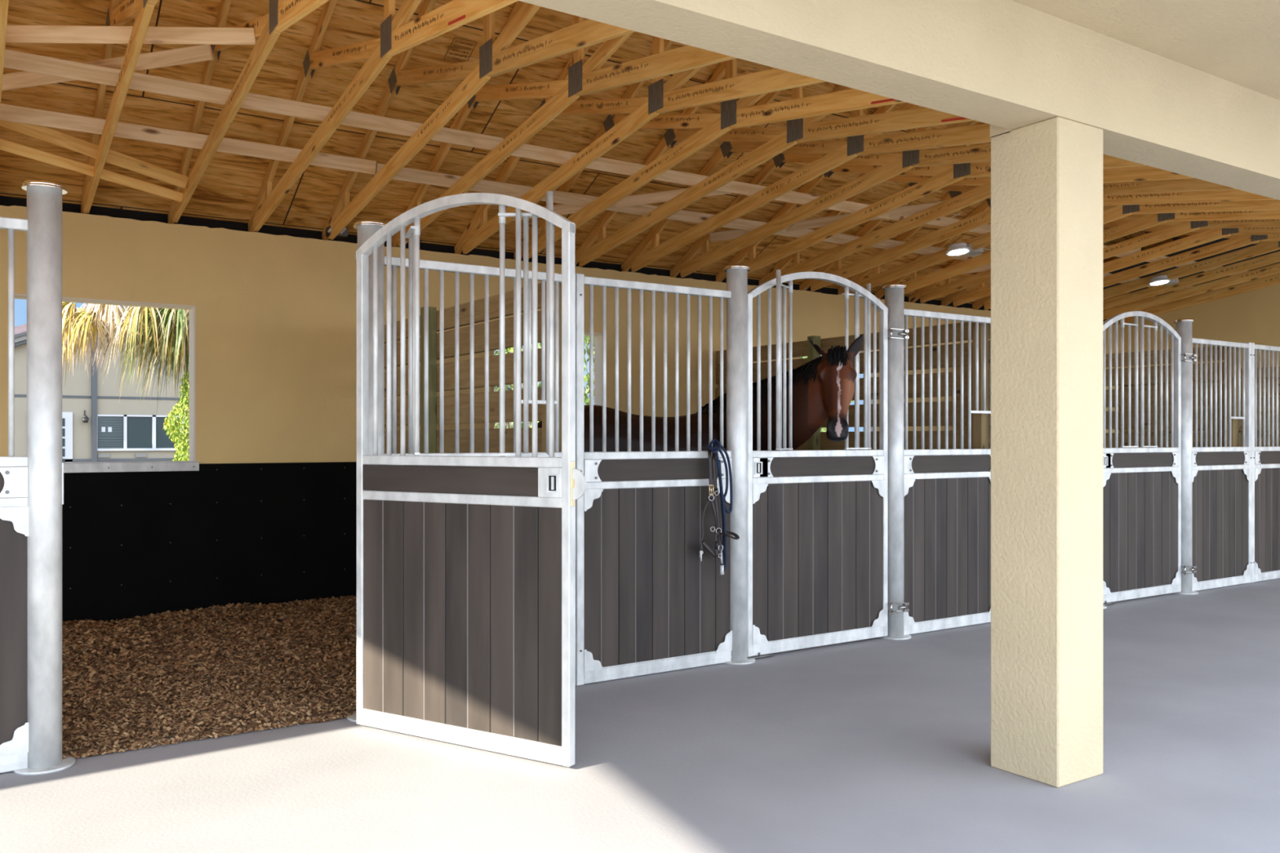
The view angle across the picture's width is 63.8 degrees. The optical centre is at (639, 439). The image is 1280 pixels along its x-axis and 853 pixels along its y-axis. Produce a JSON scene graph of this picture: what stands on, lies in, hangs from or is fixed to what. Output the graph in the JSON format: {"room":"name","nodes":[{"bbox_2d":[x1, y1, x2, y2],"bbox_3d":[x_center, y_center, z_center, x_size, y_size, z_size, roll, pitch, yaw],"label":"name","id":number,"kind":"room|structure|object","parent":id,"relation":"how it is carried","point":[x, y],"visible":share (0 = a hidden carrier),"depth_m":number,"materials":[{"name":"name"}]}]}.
{"room":"farm building","nodes":[
{"label":"farm building","id":0,"kind":"room"},
{"bbox_2d":[0,204,1120,463],"bbox_3d":[-0.266,-0.143,10.332,17.970,3.086,0.200,0,0,-34],"label":"wall","id":1,"kind":"structure","parent":0,"point":[276,315],"depth_m":8.45,"materials":[{"name":"beige paint"}]},
{"bbox_2d":[0,0,8,107],"bbox_3d":[-3.104,-2.480,5.014,0.046,1.847,6.569,0,0,-34],"label":"roof truss","id":2,"kind":"object","parent":1,"relation":"on","point":[4,4],"visible":1,"depth_m":5.23,"materials":[{"name":"brown wood"}]},
{"bbox_2d":[0,120,188,188],"bbox_3d":[-3.882,-1.980,6.557,0.065,0.334,2.144,0,0,34],"label":"board","id":3,"kind":"object","parent":2,"relation":"attached to","point":[53,136],"visible":0.93,"depth_m":6.86,"materials":[{"name":"brown wood"}]},
{"bbox_2d":[5,24,256,44],"bbox_3d":[-3.197,-2.185,5.541,2.127,0.265,0.065,0,0,-13],"label":"board","id":4,"kind":"object","parent":2,"relation":"attached to","point":[20,33],"visible":0.86,"depth_m":5.61,"materials":[{"name":"brown wood"}]},
{"bbox_2d":[14,293,199,472],"bbox_3d":[-4.051,-0.402,7.807,1.270,1.297,0.249,0,0,-34],"label":"window","id":5,"kind":"structure","parent":1,"relation":"in","point":[191,465],"depth_m":7.92,"materials":[{"name":"paint"}]},
{"bbox_2d":[80,0,159,213],"bbox_3d":[-2.595,-2.480,5.351,0.046,1.847,6.569,0,0,-34],"label":"roof truss","id":6,"kind":"object","parent":1,"relation":"on","point":[117,15],"visible":0.95,"depth_m":6.16,"materials":[{"name":"brown wood"}]},
{"bbox_2d":[4,48,503,150],"bbox_3d":[-3.214,-2.147,6.028,5.300,0.105,0.067,0,0,-34],"label":"board","id":7,"kind":"object","parent":6,"relation":"on","point":[15,60],"visible":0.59,"depth_m":6.39,"materials":[{"name":"brown wood"}]},
{"bbox_2d":[0,462,356,622],"bbox_3d":[-3.929,0.796,7.773,3.728,1.208,0.021,0,0,-34],"label":"mat","id":8,"kind":"object","parent":1,"relation":"attached to","point":[139,544],"visible":0.87,"depth_m":8.10,"materials":[{"name":"black rubber"}]},
{"bbox_2d":[168,0,328,223],"bbox_3d":[-2.087,-2.480,5.688,0.046,1.847,6.569,0,0,-34],"label":"roof truss","id":9,"kind":"object","parent":1,"relation":"on","point":[282,14],"visible":0.73,"depth_m":6.29,"materials":[{"name":"brown wood"}]},
{"bbox_2d":[0,102,376,174],"bbox_3d":[-3.903,-2.039,6.435,4.600,0.105,0.067,0,0,-34],"label":"board","id":10,"kind":"object","parent":9,"relation":"on","point":[11,113],"visible":1,"depth_m":6.91,"materials":[{"name":"brown wood"}]},
{"bbox_2d":[325,225,347,238],"bbox_3d":[-2.570,-1.757,8.697,0.179,0.080,0.141,0,0,-34],"label":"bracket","id":11,"kind":"object","parent":1,"relation":"on","point":[344,233],"visible":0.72,"depth_m":8.69,"materials":[{"name":"grey metal"}]},
{"bbox_2d":[248,0,518,231],"bbox_3d":[-1.578,-2.480,6.025,0.046,1.847,6.569,0,0,-34],"label":"roof truss","id":12,"kind":"object","parent":1,"relation":"on","point":[397,35],"visible":0.99,"depth_m":6.26,"materials":[{"name":"brown wood"}]},
{"bbox_2d":[322,0,635,239],"bbox_3d":[-1.069,-2.480,6.362,0.046,1.847,6.569,0,0,-34],"label":"roof truss","id":13,"kind":"object","parent":1,"relation":"on","point":[495,59],"visible":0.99,"depth_m":6.44,"materials":[{"name":"brown wood"}]},
{"bbox_2d":[493,331,602,428],"bbox_3d":[-0.893,-0.402,9.899,1.270,1.297,0.249,0,0,-34],"label":"window","id":14,"kind":"structure","parent":1,"relation":"in","point":[597,336],"depth_m":10.27,"materials":[{"name":"paint"}]},
{"bbox_2d":[0,195,1107,321],"bbox_3d":[-0.343,-1.669,10.449,17.970,0.563,0.040,0,0,-34],"label":"trim","id":15,"kind":"structure","parent":1,"relation":"attached to","point":[6,201],"depth_m":8.80,"materials":[{"name":"black fabric"}]},
{"bbox_2d":[391,0,736,247],"bbox_3d":[-0.561,-2.480,6.699,0.046,1.847,6.569,0,0,-34],"label":"roof truss","id":16,"kind":"object","parent":1,"relation":"on","point":[584,78],"visible":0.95,"depth_m":6.64,"materials":[{"name":"brown wood"}]},
{"bbox_2d":[454,35,826,254],"bbox_3d":[-0.052,-2.480,7.035,0.046,1.847,6.569,0,0,-34],"label":"roof truss","id":17,"kind":"object","parent":1,"relation":"on","point":[664,96],"visible":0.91,"depth_m":7.02,"materials":[{"name":"brown wood"}]},
{"bbox_2d":[513,39,904,259],"bbox_3d":[0.456,-2.480,7.372,0.046,1.847,6.569,0,0,-34],"label":"roof truss","id":18,"kind":"object","parent":1,"relation":"on","point":[739,113],"visible":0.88,"depth_m":7.35,"materials":[{"name":"brown wood"}]},
{"bbox_2d":[511,187,730,221],"bbox_3d":[-0.210,-2.055,8.917,1.994,0.284,0.061,0,0,7],"label":"board","id":19,"kind":"object","parent":18,"relation":"attached to","point":[662,196],"visible":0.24,"depth_m":8.87,"materials":[{"name":"brown wood"}]},
{"bbox_2d":[574,61,975,266],"bbox_3d":[0.965,-2.480,7.709,0.046,1.847,6.569,0,0,-34],"label":"roof truss","id":20,"kind":"object","parent":1,"relation":"on","point":[778,140],"visible":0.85,"depth_m":7.86,"materials":[{"name":"brown wood"}]},
{"bbox_2d":[374,163,860,244],"bbox_3d":[0.126,-2.033,9.152,5.080,0.105,0.067,0,0,-34],"label":"board","id":21,"kind":"object","parent":20,"relation":"on","point":[406,174],"visible":0.58,"depth_m":8.66,"materials":[{"name":"brown wood"}]},
{"bbox_2d":[621,89,991,271],"bbox_3d":[1.473,-2.480,8.046,0.046,1.847,6.569,0,0,-34],"label":"roof truss","id":22,"kind":"object","parent":1,"relation":"on","point":[837,153],"visible":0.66,"depth_m":8.28,"materials":[{"name":"brown wood"}]},
{"bbox_2d":[511,143,900,221],"bbox_3d":[0.738,-2.143,8.682,4.180,0.105,0.067,0,0,-34],"label":"board","id":23,"kind":"object","parent":22,"relation":"on","point":[526,150],"visible":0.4,"depth_m":8.35,"materials":[{"name":"brown wood"}]},
{"bbox_2d":[670,84,991,277],"bbox_3d":[1.982,-2.480,8.383,0.046,1.847,6.569,0,0,-34],"label":"roof truss","id":24,"kind":"object","parent":1,"relation":"on","point":[893,165],"visible":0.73,"depth_m":8.88,"materials":[{"name":"brown wood"}]},
{"bbox_2d":[800,351,877,431],"bbox_3d":[2.265,-0.402,11.991,1.270,1.297,0.249,0,0,-34],"label":"window","id":25,"kind":"structure","parent":1,"relation":"in","point":[860,351],"depth_m":12.30,"materials":[{"name":"glass"}]},
{"bbox_2d":[715,103,1146,281],"bbox_3d":[2.490,-2.480,8.720,0.046,1.847,6.569,0,0,-34],"label":"roof truss","id":26,"kind":"object","parent":1,"relation":"on","point":[943,175],"visible":0.38,"depth_m":9.30,"materials":[{"name":"brown wood"}]},
{"bbox_2d":[759,126,1193,284],"bbox_3d":[2.999,-2.480,9.057,0.046,1.847,6.569,0,0,-34],"label":"roof truss","id":27,"kind":"object","parent":1,"relation":"on","point":[1142,173],"visible":0.32,"depth_m":9.62,"materials":[{"name":"brown wood"}]},
{"bbox_2d":[709,200,946,241],"bbox_3d":[1.810,-2.100,9.896,2.308,0.294,0.059,0,0,14],"label":"board","id":28,"kind":"object","parent":27,"relation":"attached to","point":[908,210],"visible":0.5,"depth_m":9.90,"materials":[{"name":"brown wood"}]},
{"bbox_2d":[799,121,1236,291],"bbox_3d":[3.507,-2.480,9.394,0.046,1.847,6.569,0,0,-34],"label":"roof truss","id":29,"kind":"object","parent":1,"relation":"on","point":[983,218],"visible":0.34,"depth_m":10.05,"materials":[{"name":"brown wood"}]},
{"bbox_2d":[837,189,1274,294],"bbox_3d":[4.016,-2.480,9.731,0.046,1.847,6.569,0,0,-34],"label":"roof truss","id":30,"kind":"object","parent":1,"relation":"on","point":[1225,195],"visible":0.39,"depth_m":10.44,"materials":[{"name":"brown wood"}]},
{"bbox_2d":[946,242,983,256],"bbox_3d":[3.352,-1.959,10.616,0.445,0.110,0.247,0,0,-34],"label":"ceiling light","id":31,"kind":"object","parent":30,"relation":"attached to","point":[960,248],"visible":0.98,"depth_m":10.55,"materials":[{"name":"white paint"}]},
{"bbox_2d":[948,248,968,255],"bbox_3d":[3.271,-1.922,10.562,0.196,0.003,0.196,0,-9,-34],"label":"diffuser","id":32,"kind":"object","parent":31,"relation":"attached to","point":[951,251],"depth_m":10.54,"materials":[{"name":"white plastic"}]},
{"bbox_2d":[874,198,1279,298],"bbox_3d":[4.524,-2.480,10.068,0.046,1.847,6.569,0,0,-34],"label":"roof truss","id":33,"kind":"object","parent":1,"relation":"on","point":[1110,213],"visible":0.37,"depth_m":9.94,"materials":[{"name":"brown wood"}]},
{"bbox_2d":[908,209,1279,302],"bbox_3d":[5.033,-2.480,10.405,0.046,1.847,6.569,0,0,-34],"label":"roof truss","id":34,"kind":"object","parent":1,"relation":"on","point":[1143,221],"visible":0.31,"depth_m":10.41,"materials":[{"name":"brown wood"}]},
{"bbox_2d":[941,217,1279,306],"bbox_3d":[5.541,-2.480,10.741,0.046,1.847,6.569,0,0,-34],"label":"roof truss","id":35,"kind":"object","parent":1,"relation":"on","point":[1175,228],"visible":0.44,"depth_m":10.88,"materials":[{"name":"brown wood"}]},
{"bbox_2d":[972,221,1279,310],"bbox_3d":[6.050,-2.480,11.078,0.046,1.847,6.569,0,0,-34],"label":"roof truss","id":36,"kind":"object","parent":1,"relation":"on","point":[1205,235],"visible":0.33,"depth_m":11.33,"materials":[{"name":"brown wood"}]},
{"bbox_2d":[862,235,1193,291],"bbox_3d":[4.983,-2.039,12.322,6.480,0.105,0.067,0,0,-34],"label":"board","id":37,"kind":"object","parent":36,"relation":"on","point":[886,244],"visible":0.12,"depth_m":11.05,"materials":[{"name":"brown wood"}]},
{"bbox_2d":[933,247,1141,274],"bbox_3d":[4.583,-2.070,11.913,2.271,0.314,0.060,0,0,11],"label":"board","id":38,"kind":"object","parent":36,"relation":"attached to","point":[987,267],"visible":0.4,"depth_m":12.01,"materials":[{"name":"brown wood"}]},
{"bbox_2d":[900,214,1248,275],"bbox_3d":[5.298,-2.147,11.667,6.680,0.105,0.067,0,0,-34],"label":"board","id":39,"kind":"object","parent":36,"relation":"on","point":[944,221],"visible":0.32,"depth_m":10.43,"materials":[{"name":"brown wood"}]},
{"bbox_2d":[1102,231,1279,299],"bbox_3d":[7.067,-2.480,11.752,0.046,1.847,6.569,0,0,-34],"label":"roof truss","id":40,"kind":"object","parent":1,"relation":"on","point":[1262,247],"visible":0.24,"depth_m":12.32,"materials":[{"name":"brown wood"}]},
{"bbox_2d":[1148,275,1178,285],"bbox_3d":[6.462,-1.959,12.676,0.445,0.110,0.247,0,0,-34],"label":"ceiling light","id":41,"kind":"object","parent":40,"relation":"attached to","point":[1160,279],"visible":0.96,"depth_m":12.59,"materials":[{"name":"white metal"}]},
{"bbox_2d":[1151,280,1168,284],"bbox_3d":[6.380,-1.922,12.622,0.196,0.003,0.196,0,-9,-34],"label":"diffuser","id":42,"kind":"object","parent":41,"relation":"attached to","point":[1153,282],"depth_m":12.60,"materials":[{"name":"white plastic"}]},
{"bbox_2d":[1102,236,1279,310],"bbox_3d":[7.575,-2.480,12.089,0.046,1.847,6.569,0,0,-34],"label":"roof truss","id":43,"kind":"object","parent":1,"relation":"on","point":[1269,259],"visible":0.27,"depth_m":12.96,"materials":[{"name":"brown wood"}]},
{"bbox_2d":[1102,237,1279,296],"bbox_3d":[7.013,-2.206,12.953,2.300,0.360,2.350,0,0,-34],"label":"board","id":44,"kind":"object","parent":43,"relation":"on","point":[1223,238],"visible":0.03,"depth_m":12.78,"materials":[{"name":"brown wood"}]},
{"bbox_2d":[1102,262,1279,319],"bbox_3d":[8.084,-2.480,12.426,0.046,1.847,6.569,0,0,-34],"label":"roof truss","id":45,"kind":"object","parent":1,"relation":"on","point":[1269,270],"visible":0.41,"depth_m":13.55,"materials":[{"name":"brown wood"}]},
{"bbox_2d":[1102,225,1279,287],"bbox_3d":[6.558,-2.480,11.415,0.046,1.847,6.569,0,0,-34],"label":"roof truss","id":46,"kind":"object","parent":1,"relation":"on","point":[1234,242],"visible":0.38,"depth_m":11.79,"materials":[{"name":"brown wood"}]},
{"bbox_2d":[1118,273,1279,324],"bbox_3d":[8.592,-2.480,12.763,0.046,1.847,6.569,0,0,-34],"label":"roof truss","id":47,"kind":"object","parent":1,"relation":"on","point":[1274,279],"visible":0.49,"depth_m":13.98,"materials":[{"name":"brown wood"}]},
{"bbox_3d":[-3.612,-2.480,4.677,0.046,1.847,6.569,0,0,-34],"label":"roof truss","id":48,"kind":"object","parent":1,"relation":"on","visible":0},
{"bbox_2d":[0,137,182,201],"bbox_3d":[-3.997,-1.880,6.739,0.058,0.236,2.160,0,0,33],"label":"board","id":49,"kind":"object","parent":48,"relation":"attached to","point":[6,145],"visible":1,"depth_m":7.01,"materials":[{"name":"brown wood"}]},
{"bbox_2d":[1,44,213,91],"bbox_3d":[-3.642,-2.180,6.194,2.124,0.414,0.064,0,0,-1],"label":"board","id":50,"kind":"object","parent":48,"relation":"attached to","point":[198,53],"visible":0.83,"depth_m":6.18,"materials":[{"name":"brown wood"}]},
{"bbox_2d":[0,0,1164,310],"bbox_3d":[0.486,-2.541,9.197,17.970,1.831,3.638,0,0,-34],"label":"ceiling","id":51,"kind":"structure","parent":0,"point":[229,187],"depth_m":7.83,"materials":[{"name":"brown wood"}]},
{"bbox_2d":[0,577,1279,852],"bbox_3d":[2.813,1.500,13.859,140.000,0.200,140.000,0,0,-34],"label":"floor","id":52,"kind":"structure","parent":0,"point":[873,745],"depth_m":4.26,"materials":[{"name":"concrete"}]},
{"bbox_2d":[0,216,28,773],"bbox_3d":[-3.059,0.228,4.049,1.119,2.339,0.056,0,0,-34],"label":"panel","id":53,"kind":"object","parent":52,"relation":"on","point":[14,508],"visible":1,"depth_m":4.32,"materials":[{"name":"metal"}]},
{"bbox_2d":[13,179,75,775],"bbox_3d":[-2.546,0.154,4.395,0.230,2.492,0.230,0,0,-34],"label":"post","id":54,"kind":"object","parent":52,"relation":"on","point":[44,197],"visible":0.95,"depth_m":4.34,"materials":[{"name":"metal"}]},
{"bbox_2d":[62,595,356,759],"bbox_3d":[-2.990,1.339,6.242,3.668,0.119,3.540,0,0,-34],"label":"wood shavings","id":55,"kind":"object","parent":52,"relation":"on","point":[127,684],"visible":0.67,"depth_m":5.90,"materials":[{"name":"brown wood"}]},
{"bbox_2d":[14,305,532,462],"bbox_3d":[-13.089,-1.665,29.714,21.000,6.130,8.600,0,0,-34],"label":"house","id":56,"kind":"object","parent":52,"relation":"on","point":[98,426],"visible":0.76,"depth_m":25.01,"materials":[{"name":"paint"}]},
{"bbox_2d":[81,410,88,422],"bbox_3d":[-13.291,-0.550,24.641,0.148,0.300,0.196,0,0,-11],"label":"wall lamp","id":57,"kind":"object","parent":56,"relation":"attached to","point":[85,414],"depth_m":24.70,"materials":[{"name":"black metal"}]},
{"bbox_2d":[97,453,110,457],"bbox_3d":[-13.014,0.395,24.948,0.260,0.090,0.030,0,0,-34],"label":"air vent","id":58,"kind":"object","parent":56,"relation":"attached to","point":[100,455],"depth_m":24.94,"materials":[{"name":"grey metal"}]},
{"bbox_2d":[97,417,123,445],"bbox_3d":[-12.887,-0.165,25.019,0.550,0.729,0.006,0,0,-34],"label":"window blind","id":59,"kind":"object","parent":56,"relation":"hanging from","point":[110,429],"depth_m":25.01,"materials":[{"name":"grey"}]},
{"bbox_2d":[135,453,146,457],"bbox_3d":[-12.330,0.395,25.401,0.260,0.090,0.030,0,0,-34],"label":"air vent","id":60,"kind":"object","parent":56,"relation":"attached to","point":[136,455],"depth_m":25.39,"materials":[{"name":"grey metal"}]},
{"bbox_2d":[346,219,386,722],"bbox_3d":[-1.357,0.154,5.183,0.230,2.492,0.230,0,0,-34],"label":"post","id":61,"kind":"object","parent":52,"relation":"on","point":[366,228],"visible":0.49,"depth_m":5.14,"materials":[{"name":"silver metal"}]},
{"bbox_2d":[355,191,586,767],"bbox_3d":[-0.767,0.144,4.716,1.336,2.511,0.185,0,0,31],"label":"door","id":62,"kind":"structure","parent":61,"relation":"attached to","point":[465,576],"depth_m":4.61,"materials":[{"name":"metal"}]},
{"bbox_2d":[384,281,561,453],"bbox_3d":[-1.402,0.210,7.343,0.182,2.340,3.470,0,0,-32],"label":"wall","id":63,"kind":"structure","parent":52,"relation":"on","point":[479,304],"depth_m":7.01,"materials":[{"name":"brown wood"}]},
{"bbox_2d":[384,255,575,685],"bbox_3d":[-0.839,0.228,5.520,1.119,2.339,0.056,0,0,-34],"label":"panel","id":64,"kind":"object","parent":52,"relation":"on","point":[456,268],"visible":0.22,"depth_m":5.43,"materials":[{"name":"metal"}]},
{"bbox_2d":[575,273,732,685],"bbox_3d":[0.099,0.228,6.141,1.119,2.339,0.056,0,0,-34],"label":"panel","id":65,"kind":"object","parent":52,"relation":"on","point":[646,602],"visible":0.91,"depth_m":6.08,"materials":[{"name":"metal"}]},
{"bbox_2d":[699,448,739,561],"bbox_3d":[0.480,0.392,6.278,0.252,0.692,0.104,0,0,-6],"label":"halter","id":66,"kind":"object","parent":65,"relation":"hanging from","point":[711,456],"visible":0.99,"depth_m":6.27,"materials":[{"name":"brown leather"}]},
{"bbox_2d":[706,439,732,574],"bbox_3d":[0.486,0.414,6.330,0.159,0.831,0.114,0,0,-34],"label":"lead rope","id":67,"kind":"object","parent":65,"relation":"hanging from","point":[724,556],"visible":1,"depth_m":6.30,"materials":[{"name":"fabric"}]},
{"bbox_2d":[722,264,755,665],"bbox_3d":[0.612,0.154,6.487,0.230,2.492,0.230,0,0,-34],"label":"post","id":68,"kind":"object","parent":52,"relation":"on","point":[736,274],"visible":0.93,"depth_m":6.43,"materials":[{"name":"silver metal"}]},
{"bbox_2d":[747,269,888,658],"bbox_3d":[1.208,0.141,6.835,1.298,2.511,0.146,0,0,-34],"label":"door","id":69,"kind":"structure","parent":68,"relation":"attached to","point":[817,544],"depth_m":6.81,"materials":[{"name":"metal"}]},
{"bbox_2d":[715,321,991,475],"bbox_3d":[1.756,0.210,9.435,0.182,2.340,3.470,0,0,-32],"label":"wall","id":70,"kind":"structure","parent":52,"relation":"on","point":[980,433],"depth_m":8.53,"materials":[{"name":"brown wood"}]},
{"bbox_2d":[880,283,911,639],"bbox_3d":[1.799,0.154,7.273,0.235,2.492,0.230,0,0,-34],"label":"post","id":71,"kind":"object","parent":52,"relation":"on","point":[894,292],"visible":0.9,"depth_m":7.21,"materials":[{"name":"silver metal"}]},
{"bbox_2d":[903,308,991,635],"bbox_3d":[2.319,0.228,7.612,1.119,2.339,0.056,0,0,-34],"label":"panel","id":72,"kind":"object","parent":52,"relation":"on","point":[947,516],"visible":0.71,"depth_m":7.56,"materials":[{"name":"metal"}]},
{"bbox_2d":[990,115,1102,787],"bbox_3d":[1.716,-0.145,4.342,0.314,3.090,0.328,0,0,-34],"label":"column","id":73,"kind":"structure","parent":52,"relation":"on","point":[1046,175],"depth_m":4.21,"materials":[{"name":"paint"}]},
{"bbox_2d":[955,346,1240,467],"bbox_3d":[4.913,0.210,11.527,0.182,2.340,3.470,0,0,-32],"label":"wall","id":74,"kind":"structure","parent":52,"relation":"on","point":[1235,423],"depth_m":10.71,"materials":[{"name":"brown wood"}]},
{"bbox_2d":[1173,318,1198,595],"bbox_3d":[4.956,0.154,9.366,0.235,2.492,0.230,0,0,-34],"label":"post","id":75,"kind":"object","parent":52,"relation":"on","point":[1183,326],"visible":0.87,"depth_m":9.31,"materials":[{"name":"silver metal"}]},
{"bbox_2d":[1120,366,1279,463],"bbox_3d":[7.958,0.210,13.544,0.182,2.340,3.470,0,0,-32],"label":"wall","id":76,"kind":"structure","parent":52,"relation":"on","point":[1132,408],"depth_m":13.41,"materials":[{"name":"brown wood"}]},
{"bbox_2d":[1191,337,1252,591],"bbox_3d":[5.477,0.228,9.704,1.119,2.339,0.056,0,0,-34],"label":"panel","id":77,"kind":"object","parent":52,"relation":"on","point":[1221,494],"visible":0.94,"depth_m":9.71,"materials":[{"name":"metal"}]},
{"bbox_2d":[1251,342,1279,582],"bbox_3d":[6.415,0.228,10.326,1.119,2.339,0.056,0,0,-34],"label":"panel","id":78,"kind":"object","parent":52,"relation":"on","point":[1265,460],"visible":1,"depth_m":10.17,"materials":[{"name":"metal"}]},
{"bbox_3d":[0.228,1.348,8.350,3.533,0.101,3.450,0,0,-34],"label":"wood shavings","id":79,"kind":"object","parent":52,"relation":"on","visible":0},
{"bbox_2d":[537,333,862,481],"bbox_3d":[0.348,0.325,7.527,2.496,2.090,1.185,0,0,10],"label":"horse","id":80,"kind":"object","parent":79,"relation":"on","point":[824,386],"visible":0.36,"depth_m":7.14},
{"bbox_3d":[-1.898,1.395,20.970,80.000,0.010,18.740,0,0,-34],"label":"lawn","id":81,"kind":"structure","parent":52,"relation":"on","visible":0},
{"bbox_2d":[62,302,189,410],"bbox_3d":[-5.216,-0.724,12.456,3.715,4.268,2.923,0,0,-27],"label":"palm tree","id":82,"kind":"object","parent":81,"relation":"on","point":[166,331],"visible":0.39,"depth_m":11.47,"materials":[{"name":"green plant"}]},
{"bbox_2d":[162,369,189,461],"bbox_3d":[-4.964,0.259,11.823,0.971,2.290,0.939,0,0,-34],"label":"feathery shrub","id":83,"kind":"object","parent":81,"relation":"on","point":[183,405],"visible":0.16,"depth_m":11.58,"materials":[{"name":"green plant"}]},
{"bbox_2d":[494,335,594,428],"bbox_3d":[-2.157,-0.780,19.583,4.954,4.383,2.535,0,0,-27],"label":"tree","id":84,"kind":"object","parent":81,"relation":"on","point":[508,350],"visible":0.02,"depth_m":19.46,"materials":[{"name":"green plant"}]},
{"bbox_2d":[800,355,853,431],"bbox_3d":[2.740,-0.808,22.819,5.881,4.516,2.510,0,0,-34],"label":"tree","id":85,"kind":"object","parent":81,"relation":"on","point":[822,429],"visible":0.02,"depth_m":22.50,"materials":[{"name":"green plant"}]},
{"bbox_3d":[3.770,0.154,8.579,0.230,2.492,0.230,0,0,-34],"label":"post","id":86,"kind":"object","parent":52,"relation":"on","visible":0},
{"bbox_2d":[1102,311,1181,605],"bbox_3d":[4.346,0.141,8.957,1.298,2.511,0.070,0,0,-34],"label":"door","id":87,"kind":"structure","parent":86,"relation":"attached to","point":[1142,501],"depth_m":8.95,"materials":[{"name":"metal"}]},
{"bbox_2d":[518,0,1279,199],"bbox_3d":[3.188,-1.579,5.255,17.820,0.562,0.224,0,0,-34],"label":"beam","id":88,"kind":"structure","parent":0,"point":[1010,64],"depth_m":3.95,"materials":[{"name":"paint"}]},
{"bbox_2d":[1011,0,1279,100],"bbox_3d":[3.735,-1.750,4.429,17.820,0.120,1.758,0,0,-34],"label":"ceiling","id":89,"kind":"structure","parent":0,"point":[1237,42],"depth_m":4.24,"materials":[{"name":"paint"}]},
{"bbox_2d":[1112,263,1279,434],"bbox_3d":[8.840,-1.010,12.675,0.200,4.820,6.352,0,0,-34],"label":"wall","id":90,"kind":"structure","parent":0,"point":[1252,316],"depth_m":13.82,"materials":[{"name":"beige paint"}]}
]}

